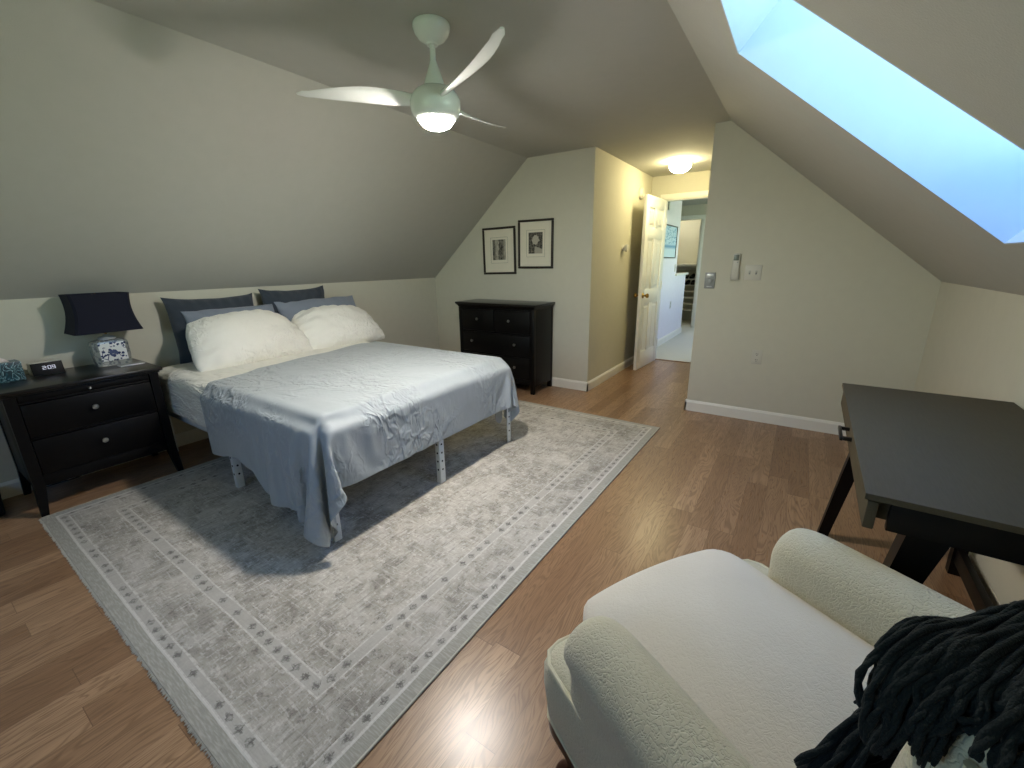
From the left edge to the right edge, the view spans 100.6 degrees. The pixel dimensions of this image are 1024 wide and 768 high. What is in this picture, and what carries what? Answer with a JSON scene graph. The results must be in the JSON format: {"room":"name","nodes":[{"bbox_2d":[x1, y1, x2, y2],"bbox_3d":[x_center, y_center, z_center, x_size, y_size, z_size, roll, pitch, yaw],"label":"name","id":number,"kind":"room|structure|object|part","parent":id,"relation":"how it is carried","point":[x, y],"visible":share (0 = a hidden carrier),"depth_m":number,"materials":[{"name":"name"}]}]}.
{"room":"bedroom","nodes":[
{"label":"bedroom","id":0,"kind":"room"},
{"bbox_2d":[0,278,439,482],"bbox_3d":[-2.497,-0.141,3.274,0.120,1.168,5.650,10,19,32],"label":"wall","id":1,"kind":"structure","parent":0,"point":[405,310],"depth_m":3.04,"materials":[{"name":"paint"}]},
{"bbox_2d":[0,428,208,499],"bbox_3d":[-2.433,0.383,3.385,0.014,0.098,5.450,10,19,32],"label":"baseboard","id":2,"kind":"structure","parent":1,"relation":"attached to","point":[11,488],"depth_m":3.02,"materials":[{"name":"white paint"}]},
{"bbox_2d":[0,0,526,299],"bbox_3d":[-1.970,-1.216,2.606,1.519,1.421,5.670,10,19,32],"label":"ceiling","id":3,"kind":"structure","parent":0,"point":[138,155],"depth_m":2.47,"materials":[{"name":"paint"}]},
{"bbox_2d":[92,0,730,205],"bbox_3d":[1.508,-2.230,3.833,4.600,0.140,11.950,10,19,32],"label":"ceiling","id":4,"kind":"structure","parent":0,"point":[624,79],"depth_m":2.17,"materials":[{"name":"paint"}]},
{"bbox_2d":[296,14,505,130],"bbox_3d":[-0.258,-1.394,1.996,1.080,0.409,0.973,10,19,32],"label":"ceiling fan","id":5,"kind":"object","parent":4,"relation":"hanging from","point":[435,104],"visible":1,"depth_m":1.86,"materials":[{"name":"white plastic"}]},
{"bbox_3d":[-0.694,-1.280,1.896,0.545,0.055,0.092,-1,16,-1],"label":"blade","id":6,"kind":"part","parent":5,"relation":"part of","materials":[{"name":"white plastic"}]},
{"bbox_3d":[-0.149,-1.217,1.646,0.092,0.055,0.545,-10,18,-30],"label":"blade","id":7,"kind":"part","parent":5,"relation":"part of","materials":[{"name":"white plastic"}]},
{"bbox_3d":[-0.198,-1.381,2.224,0.092,0.055,0.545,8,18,28],"label":"blade","id":8,"kind":"part","parent":5,"relation":"part of","materials":[{"name":"white plastic"}]},
{"bbox_2d":[669,159,691,172],"bbox_3d":[1.761,-2.275,4.452,0.220,0.120,0.220,10,19,32],"label":"flush ceiling light","id":9,"kind":"object","parent":4,"relation":"attached to","point":[678,165],"visible":1,"depth_m":4.38,"materials":[{"name":"white glass"}]},
{"bbox_2d":[0,320,975,767],"bbox_3d":[1.332,0.063,4.663,5.140,0.104,12.100,10,19,32],"label":"floor","id":10,"kind":"structure","parent":0,"point":[73,694],"depth_m":1.82,"materials":[{"name":"brown wood"}]},
{"bbox_2d":[0,494,5,515],"bbox_3d":[-3.028,0.708,2.264,0.240,0.105,0.415,11,20,36],"label":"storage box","id":11,"kind":"object","parent":10,"relation":"on","point":[2,510],"visible":1,"depth_m":2.35,"materials":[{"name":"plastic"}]},
{"bbox_2d":[0,358,183,516],"bbox_3d":[-2.592,0.281,2.624,0.498,0.715,0.694,10,19,32],"label":"nightstand","id":12,"kind":"object","parent":10,"relation":"on","point":[80,420],"visible":0.98,"depth_m":2.44,"materials":[{"name":"brown wood"}]},
{"bbox_2d":[0,358,25,383],"bbox_3d":[-2.823,-0.078,2.348,0.100,0.134,0.145,8,18,28],"label":"tissue box","id":13,"kind":"object","parent":12,"relation":"on","point":[10,370],"visible":1,"depth_m":2.35,"materials":[{"name":"paper"}]},
{"bbox_3d":[-2.942,0.339,2.501,0.051,0.681,0.054,10,19,32],"label":"leg","id":14,"kind":"part","parent":12,"relation":"part of","materials":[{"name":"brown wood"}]},
{"bbox_3d":[-2.591,0.398,2.276,0.051,0.681,0.054,10,19,32],"label":"leg","id":15,"kind":"part","parent":12,"relation":"part of","materials":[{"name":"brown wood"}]},
{"bbox_2d":[26,359,65,376],"bbox_3d":[-2.765,-0.097,2.521,0.079,0.074,0.136,8,18,28],"label":"alarm clock","id":16,"kind":"object","parent":12,"relation":"on","point":[47,367],"visible":1,"depth_m":2.50,"materials":[{"name":"black plastic"}]},
{"bbox_2d":[16,374,148,402],"bbox_3d":[-2.421,0.019,2.429,0.016,0.036,0.552,10,19,32],"label":"drawer","id":17,"kind":"object","parent":12,"relation":"attached to","point":[61,393],"depth_m":2.40,"materials":[{"name":"black wood"}]},
{"bbox_3d":[-2.533,0.118,2.536,0.298,0.180,0.552,10,19,32],"label":"drawer","id":18,"kind":"part","parent":12,"relation":"part of","materials":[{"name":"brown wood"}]},
{"bbox_3d":[-2.421,0.266,2.502,0.018,0.476,0.558,10,19,32],"label":"rail","id":19,"kind":"part","parent":12,"relation":"part of","materials":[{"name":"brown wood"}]},
{"bbox_3d":[-2.398,0.129,2.446,0.028,0.030,0.030,10,19,32],"label":"knob","id":20,"kind":"part","parent":12,"relation":"part of","materials":[{"name":"silver metal"}]},
{"bbox_3d":[-2.530,0.317,2.593,0.298,0.199,0.552,10,19,32],"label":"drawer","id":21,"kind":"part","parent":12,"relation":"part of","materials":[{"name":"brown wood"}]},
{"bbox_2d":[117,361,144,366],"bbox_3d":[-2.446,-0.128,2.730,0.070,0.008,0.125,10,19,33],"label":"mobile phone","id":22,"kind":"object","parent":12,"relation":"on","point":[139,362],"visible":1,"depth_m":2.72,"materials":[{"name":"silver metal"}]},
{"bbox_3d":[-2.253,0.254,2.765,0.051,0.681,0.054,10,19,32],"label":"leg","id":23,"kind":"part","parent":12,"relation":"part of","materials":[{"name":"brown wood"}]},
{"bbox_2d":[38,400,659,767],"bbox_3d":[-0.687,0.545,2.885,2.460,0.010,3.127,10,19,33],"label":"area rug","id":24,"kind":"object","parent":10,"relation":"on","point":[274,647],"visible":0.8,"depth_m":1.87,"materials":[{"name":"fabric"}]},
{"bbox_2d":[168,409,510,542],"bbox_3d":[-1.261,0.297,3.128,2.027,0.350,1.488,10,19,32],"label":"bed","id":25,"kind":"object","parent":24,"relation":"on","point":[236,466],"visible":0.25,"depth_m":2.60,"materials":[{"name":"white metal"}]},
{"bbox_3d":[-2.481,0.354,3.084,0.035,0.300,0.043,10,19,32],"label":"leg","id":26,"kind":"part","parent":25,"relation":"part of","materials":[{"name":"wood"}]},
{"bbox_3d":[-1.652,0.322,2.525,2.018,0.055,0.035,10,19,32],"label":"rail","id":27,"kind":"part","parent":25,"relation":"part of","materials":[{"name":"white metal"}]},
{"bbox_3d":[-1.675,0.486,2.579,0.035,0.300,0.043,10,19,32],"label":"leg","id":28,"kind":"part","parent":25,"relation":"part of","materials":[{"name":"white metal"}]},
{"bbox_2d":[158,342,369,426],"bbox_3d":[-1.276,-0.010,3.035,2.022,0.291,1.528,10,19,32],"label":"mattress","id":29,"kind":"object","parent":25,"relation":"on","point":[182,385],"visible":0.25,"depth_m":2.75,"materials":[{"name":"white fabric"}]},
{"bbox_2d":[161,293,253,363],"bbox_3d":[-2.240,-0.435,3.241,0.232,0.480,0.611,12,20,38],"label":"pillow","id":30,"kind":"object","parent":29,"relation":"on","point":[174,307],"visible":0.48,"depth_m":3.03,"materials":[{"name":"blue fabric"}]},
{"bbox_2d":[181,304,274,323],"bbox_3d":[-2.080,-0.396,3.256,0.259,0.371,0.656,11,20,36],"label":"pillow","id":31,"kind":"object","parent":29,"relation":"on","point":[190,316],"visible":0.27,"depth_m":3.12,"materials":[{"name":"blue fabric"}]},
{"bbox_2d":[186,309,312,371],"bbox_3d":[-1.940,-0.347,3.151,0.376,0.381,0.842,8,18,28],"label":"pillow","id":32,"kind":"object","parent":29,"relation":"on","point":[230,339],"visible":0.9,"depth_m":2.99,"materials":[{"name":"white fabric"}]},
{"bbox_2d":[258,285,324,313],"bbox_3d":[-1.877,-0.599,3.755,0.222,0.504,0.593,9,19,31],"label":"pillow","id":33,"kind":"object","parent":29,"relation":"on","point":[268,297],"visible":0.34,"depth_m":3.61,"materials":[{"name":"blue fabric"}]},
{"bbox_2d":[274,295,355,320],"bbox_3d":[-1.683,-0.573,3.829,0.242,0.388,0.768,10,19,32],"label":"pillow","id":34,"kind":"object","parent":29,"relation":"on","point":[288,310],"visible":0.35,"depth_m":3.67,"materials":[{"name":"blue fabric"}]},
{"bbox_2d":[291,305,384,349],"bbox_3d":[-1.539,-0.513,3.761,0.374,0.364,0.799,11,20,36],"label":"pillow","id":35,"kind":"object","parent":29,"relation":"on","point":[325,326],"visible":0.77,"depth_m":3.63,"materials":[{"name":"white fabric"}]},
{"bbox_3d":[-0.867,0.623,2.056,0.035,0.300,0.043,10,19,32],"label":"leg","id":36,"kind":"part","parent":25,"relation":"part of","materials":[{"name":"white metal"}]},
{"bbox_2d":[200,341,519,546],"bbox_3d":[-0.981,0.190,2.877,1.501,0.650,1.707,10,19,32],"label":"sheet","id":37,"kind":"object","parent":25,"relation":"on","point":[310,428],"visible":1,"depth_m":2.27,"materials":[{"name":"grey fabric"}]},
{"bbox_3d":[-0.438,0.462,2.598,0.035,0.300,0.043,10,19,32],"label":"leg","id":38,"kind":"part","parent":25,"relation":"part of","materials":[{"name":"white metal"}]},
{"bbox_3d":[-0.035,0.289,3.183,0.035,0.300,0.043,10,19,32],"label":"leg","id":39,"kind":"part","parent":25,"relation":"part of","materials":[{"name":"white metal"}]},
{"bbox_2d":[455,299,554,394],"bbox_3d":[-0.081,-0.434,4.640,1.012,0.914,0.421,10,19,32],"label":"dresser","id":40,"kind":"object","parent":10,"relation":"on","point":[518,332],"visible":0.84,"depth_m":4.40,"materials":[{"name":"brown wood"}]},
{"bbox_3d":[-0.269,-0.728,4.681,0.419,0.223,0.364,10,19,32],"label":"drawer","id":41,"kind":"part","parent":40,"relation":"part of","materials":[{"name":"brown wood"}]},
{"bbox_3d":[-0.172,-0.415,4.502,0.866,0.756,0.020,10,19,32],"label":"frame","id":42,"kind":"part","parent":40,"relation":"part of","materials":[{"name":"brown wood"}]},
{"bbox_3d":[-0.082,-0.468,4.629,0.860,0.212,0.364,10,19,32],"label":"drawer","id":43,"kind":"part","parent":40,"relation":"part of","materials":[{"name":"brown wood"}]},
{"bbox_3d":[-0.079,-0.243,4.693,0.860,0.221,0.364,10,19,32],"label":"drawer","id":44,"kind":"part","parent":40,"relation":"part of","materials":[{"name":"brown wood"}]},
{"bbox_3d":[-0.085,-0.840,4.528,1.002,0.032,0.413,10,19,32],"label":"cornice","id":45,"kind":"part","parent":40,"relation":"part of","materials":[{"name":"brown wood"}]},
{"bbox_3d":[0.098,-0.666,4.446,0.419,0.223,0.364,10,19,32],"label":"drawer","id":46,"kind":"part","parent":40,"relation":"part of","materials":[{"name":"brown wood"}]},
{"bbox_2d":[682,278,694,310],"bbox_3d":[3.677,-1.858,9.267,0.720,1.000,0.320,10,19,32],"label":"shelf rack","id":47,"kind":"object","parent":10,"relation":"on","point":[687,303],"visible":0.02,"depth_m":9.10,"materials":[{"name":"white paint"}]},
{"bbox_2d":[544,528,1023,767],"bbox_3d":[0.588,0.624,0.849,0.830,0.963,0.892,-8,18,-25],"label":"armchair","id":48,"kind":"object","parent":10,"relation":"on","point":[709,658],"visible":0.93,"depth_m":0.90,"materials":[{"name":"beige fabric"}]},
{"bbox_3d":[0.141,0.923,1.096,0.092,0.265,0.094,-8,18,-25],"label":"leg","id":49,"kind":"part","parent":48,"relation":"part of","materials":[{"name":"brown wood"}]},
{"bbox_3d":[0.305,0.727,0.672,0.148,0.365,0.671,-8,18,-25],"label":"arm","id":50,"kind":"part","parent":48,"relation":"part of","materials":[{"name":"beige fabric"}]},
{"bbox_2d":[583,549,873,767],"bbox_3d":[0.544,0.609,0.941,0.548,0.113,0.686,-8,18,-25],"label":"seat cushion","id":51,"kind":"object","parent":48,"relation":"on","point":[772,661],"depth_m":0.94,"materials":[{"name":"beige fabric"}]},
{"bbox_3d":[0.920,0.636,0.957,0.148,0.365,0.671,-8,18,-25],"label":"arm","id":52,"kind":"part","parent":48,"relation":"part of","materials":[{"name":"beige fabric"}]},
{"bbox_2d":[793,600,1023,767],"bbox_3d":[0.655,0.492,0.504,0.639,0.598,0.331,-8,18,-25],"label":"throw blanket","id":53,"kind":"object","parent":48,"relation":"on","point":[932,681],"visible":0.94,"depth_m":0.38,"materials":[{"name":"black fabric"}]},
{"bbox_3d":[0.725,0.550,0.528,0.708,0.651,0.252,-8,18,-25],"label":"backrest","id":54,"kind":"part","parent":48,"relation":"part of","materials":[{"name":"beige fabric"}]},
{"bbox_2d":[817,383,1023,611],"bbox_3d":[1.402,0.531,1.456,0.560,0.760,1.156,10,19,33],"label":"desk","id":55,"kind":"object","parent":10,"relation":"on","point":[943,472],"visible":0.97,"depth_m":1.17,"materials":[{"name":"black wood"}]},
{"bbox_3d":[1.563,0.402,1.938,0.178,0.739,0.062,10,19,33],"label":"leg","id":56,"kind":"part","parent":55,"relation":"part of","materials":[{"name":"brown wood"}]},
{"bbox_3d":[1.181,0.175,1.508,0.035,0.014,0.132,10,19,33],"label":"handle","id":57,"kind":"part","parent":55,"relation":"part of","materials":[{"name":"black metal"}]},
{"bbox_3d":[1.387,0.221,1.375,0.466,0.074,1.144,10,19,33],"label":"drawer","id":58,"kind":"part","parent":55,"relation":"part of","materials":[{"name":"black wood"}]},
{"bbox_3d":[0.994,0.637,1.143,0.178,0.739,0.062,10,19,33],"label":"leg","id":59,"kind":"part","parent":55,"relation":"part of","materials":[{"name":"brown wood"}]},
{"bbox_3d":[1.868,0.456,1.736,0.088,0.739,0.062,10,19,33],"label":"leg","id":60,"kind":"part","parent":55,"relation":"part of","materials":[{"name":"brown wood"}]},
{"bbox_2d":[435,146,599,381],"bbox_3d":[-0.104,-1.210,4.777,2.168,2.332,0.100,10,19,32],"label":"wall","id":61,"kind":"structure","parent":0,"point":[562,186],"depth_m":4.38,"materials":[{"name":"paint"}]},
{"bbox_2d":[482,226,516,273],"bbox_3d":[-0.141,-1.456,4.653,0.432,0.492,0.020,9,18,33],"label":"framed picture","id":62,"kind":"object","parent":61,"relation":"attached to","point":[499,243],"visible":1,"depth_m":4.65},
{"bbox_2d":[492,239,505,259],"bbox_3d":[-0.141,-1.468,4.651,0.173,0.212,0.001,9,18,33],"label":"print","id":63,"kind":"object","parent":62,"relation":"attached to","point":[498,245],"depth_m":4.65},
{"bbox_2d":[518,218,553,267],"bbox_3d":[0.242,-1.445,4.392,0.418,0.484,0.020,10,19,32],"label":"framed picture","id":64,"kind":"object","parent":61,"relation":"attached to","point":[535,236],"visible":1,"depth_m":4.39},
{"bbox_2d":[529,232,542,253],"bbox_3d":[0.242,-1.457,4.390,0.167,0.208,0.001,10,19,32],"label":"print","id":65,"kind":"object","parent":64,"relation":"attached to","point":[535,238],"depth_m":4.39},
{"bbox_2d":[543,377,587,390],"bbox_3d":[-0.072,-0.115,5.007,2.082,0.098,0.014,10,19,32],"label":"baseboard","id":66,"kind":"structure","parent":61,"relation":"attached to","point":[558,382],"depth_m":4.56,"materials":[{"name":"white paint"}]},
{"bbox_2d":[591,149,685,379],"bbox_3d":[1.936,-1.585,5.985,0.160,2.332,4.260,10,19,32],"label":"wall","id":67,"kind":"structure","parent":0,"point":[620,211],"depth_m":4.81,"materials":[{"name":"paint"}]},
{"bbox_2d":[586,356,633,391],"bbox_3d":[1.287,-0.183,5.175,0.014,0.098,1.814,10,19,32],"label":"baseboard","id":68,"kind":"structure","parent":67,"relation":"attached to","point":[596,381],"depth_m":4.93,"materials":[{"name":"white paint"}]},
{"bbox_2d":[622,244,628,251],"bbox_3d":[1.268,-1.520,4.749,0.064,0.084,0.084,10,19,32],"label":"light switch","id":69,"kind":"object","parent":67,"relation":"attached to","point":[625,248],"visible":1,"depth_m":4.72,"materials":[{"name":"white plastic"}]},
{"bbox_2d":[638,186,644,199],"bbox_3d":[1.528,-2.239,4.986,0.044,0.144,0.144,10,19,32],"label":"smoke detector","id":70,"kind":"object","parent":67,"relation":"attached to","point":[641,193],"visible":1,"depth_m":4.95,"materials":[{"name":"white plastic"}]},
{"bbox_2d":[657,327,681,346],"bbox_3d":[2.443,-0.733,7.022,0.136,0.110,2.476,10,19,32],"label":"baseboard","id":71,"kind":"structure","parent":67,"relation":"attached to","point":[674,333],"depth_m":7.23,"materials":[{"name":"white paint"}]},
{"bbox_2d":[664,224,677,257],"bbox_3d":[2.421,-2.171,6.496,0.020,0.476,0.730,10,19,32],"label":"framed picture","id":72,"kind":"object","parent":67,"relation":"attached to","point":[671,231],"visible":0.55,"depth_m":6.51},
{"bbox_2d":[675,273,687,275],"bbox_3d":[2.897,-1.921,7.436,0.180,0.035,0.880,10,19,32],"label":"trim","id":73,"kind":"structure","parent":67,"relation":"attached to","point":[676,274],"depth_m":7.26,"materials":[{"name":"white paint"}]},
{"bbox_2d":[651,170,710,197],"bbox_3d":[2.210,-1.412,5.365,1.007,2.332,0.090,10,19,32],"label":"wall","id":74,"kind":"structure","parent":0,"point":[692,181],"depth_m":5.13,"materials":[{"name":"paint"}]},
{"bbox_2d":[633,194,667,369],"bbox_3d":[1.718,-1.221,5.269,0.178,2.015,0.711,11,20,35],"label":"door","id":75,"kind":"structure","parent":74,"relation":"in","point":[655,208],"depth_m":5.20,"materials":[{"name":"white paint"}]},
{"bbox_3d":[1.633,-0.703,5.289,0.028,0.590,0.195,11,20,35],"label":"panel","id":76,"kind":"part","parent":75,"relation":"part of","materials":[{"name":"white paint"}]},
{"bbox_3d":[1.623,-1.429,5.082,0.028,0.580,0.195,11,20,35],"label":"panel","id":77,"kind":"part","parent":75,"relation":"part of","materials":[{"name":"white paint"}]},
{"bbox_3d":[1.615,-1.929,4.940,0.028,0.220,0.195,11,20,35],"label":"panel","id":78,"kind":"part","parent":75,"relation":"part of","materials":[{"name":"white paint"}]},
{"bbox_3d":[1.810,-0.770,5.516,0.028,0.590,0.195,11,20,35],"label":"panel","id":79,"kind":"part","parent":75,"relation":"part of","materials":[{"name":"white paint"}]},
{"bbox_3d":[1.799,-1.496,5.309,0.028,0.580,0.195,11,20,35],"label":"panel","id":80,"kind":"part","parent":75,"relation":"part of","materials":[{"name":"white paint"}]},
{"bbox_3d":[1.791,-1.996,5.167,0.028,0.220,0.195,11,20,35],"label":"panel","id":81,"kind":"part","parent":75,"relation":"part of","materials":[{"name":"white paint"}]},
{"bbox_2d":[656,358,690,362],"bbox_3d":[2.283,-0.297,5.689,0.710,0.008,0.040,10,19,32],"label":"trim","id":82,"kind":"structure","parent":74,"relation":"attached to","point":[656,358],"depth_m":5.75,"materials":[{"name":"brown wood"}]},
{"bbox_2d":[655,190,708,358],"bbox_3d":[2.256,-1.288,5.361,0.889,2.095,0.106,10,19,32],"label":"trim","id":83,"kind":"structure","parent":74,"relation":"attached to","point":[698,194],"depth_m":5.16,"materials":[{"name":"white paint"}]},
{"bbox_2d":[676,219,700,319],"bbox_3d":[3.623,-2.513,9.029,2.300,2.400,1.070,10,19,32],"label":"wall","id":84,"kind":"structure","parent":0,"point":[689,234],"depth_m":9.30,"materials":[{"name":"paint"}]},
{"bbox_2d":[676,264,696,269],"bbox_3d":[3.628,-2.533,9.219,1.898,0.135,0.549,10,19,32],"label":"closet shelf","id":85,"kind":"object","parent":84,"relation":"attached to","point":[679,266],"visible":0.08,"depth_m":9.30,"materials":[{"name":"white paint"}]},
{"bbox_2d":[681,204,706,220],"bbox_3d":[4.176,-2.244,7.996,4.400,2.432,0.100,10,19,32],"label":"wall","id":86,"kind":"structure","parent":0,"point":[700,209],"depth_m":8.11,"materials":[{"name":"paint"}]},
{"bbox_2d":[681,214,705,326],"bbox_3d":[3.220,-2.258,8.639,1.175,2.135,0.120,10,19,32],"label":"trim","id":87,"kind":"structure","parent":86,"relation":"attached to","point":[691,217],"depth_m":8.24,"materials":[{"name":"white paint"}]},
{"bbox_2d":[687,121,940,422],"bbox_3d":[2.771,-1.010,3.925,1.579,2.332,1.966,10,19,32],"label":"wall partition","id":88,"kind":"structure","parent":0,"point":[834,302],"depth_m":3.21,"materials":[{"name":"paint"}]},
{"bbox_2d":[704,273,715,288],"bbox_3d":[1.633,-0.855,3.512,0.078,0.128,0.024,10,19,32],"label":"light switch","id":89,"kind":"object","parent":88,"relation":"attached to","point":[709,282],"visible":1,"depth_m":3.51,"materials":[{"name":"grey plastic"}]},
{"bbox_2d":[744,265,761,279],"bbox_3d":[1.889,-0.873,3.333,0.116,0.116,0.020,10,19,32],"label":"light switch","id":90,"kind":"object","parent":88,"relation":"attached to","point":[752,272],"visible":1,"depth_m":3.33,"materials":[{"name":"white plastic"}]},
{"bbox_2d":[751,350,762,363],"bbox_3d":[1.992,-0.219,3.462,0.072,0.116,0.008,10,19,32],"label":"power outlet","id":91,"kind":"object","parent":88,"relation":"attached to","point":[756,357],"visible":1,"depth_m":3.46,"materials":[{"name":"white plastic"}]},
{"bbox_2d":[684,399,845,435],"bbox_3d":[2.193,0.290,3.470,1.493,0.098,0.014,10,19,32],"label":"baseboard","id":92,"kind":"structure","parent":88,"relation":"attached to","point":[825,426],"depth_m":3.52,"materials":[{"name":"white paint"}]},
{"bbox_3d":[1.782,-0.905,3.394,0.062,0.142,0.024,10,19,32],"label":"remote holder","id":93,"kind":"object","parent":88,"relation":"attached to","visible":0},
{"bbox_2d":[731,253,740,278],"bbox_3d":[1.781,-0.938,3.383,0.053,0.193,0.020,10,19,32],"label":"remote control","id":94,"kind":"object","parent":93,"relation":"in","point":[736,257],"visible":1,"depth_m":3.38,"materials":[{"name":"white plastic"}]},
{"bbox_2d":[667,0,1023,295],"bbox_3d":[0.870,-0.729,0.731,1.677,1.486,5.574,10,19,32],"label":"ceiling","id":95,"kind":"structure","parent":0,"point":[970,53],"depth_m":1.57,"materials":[{"name":"paint"}]},
{"bbox_2d":[720,0,1023,244],"bbox_3d":[1.115,-0.877,1.136,1.061,0.963,0.738,10,19,32],"label":"skylight","id":96,"kind":"object","parent":95,"relation":"attached to","point":[969,165],"depth_m":1.45,"materials":[{"name":"glass"}]},
{"bbox_2d":[914,282,1023,604],"bbox_3d":[1.380,0.519,0.748,0.120,1.172,5.574,10,19,32],"label":"wall","id":97,"kind":"structure","parent":0,"point":[974,348],"depth_m":2.03,"materials":[{"name":"paint"}]},
{"bbox_2d":[949,548,1000,605],"bbox_3d":[1.332,1.026,0.931,0.014,0.098,5.374,10,19,32],"label":"baseboard","id":98,"kind":"structure","parent":97,"relation":"attached to","point":[987,586],"depth_m":1.65,"materials":[{"name":"white paint"}]}
]}

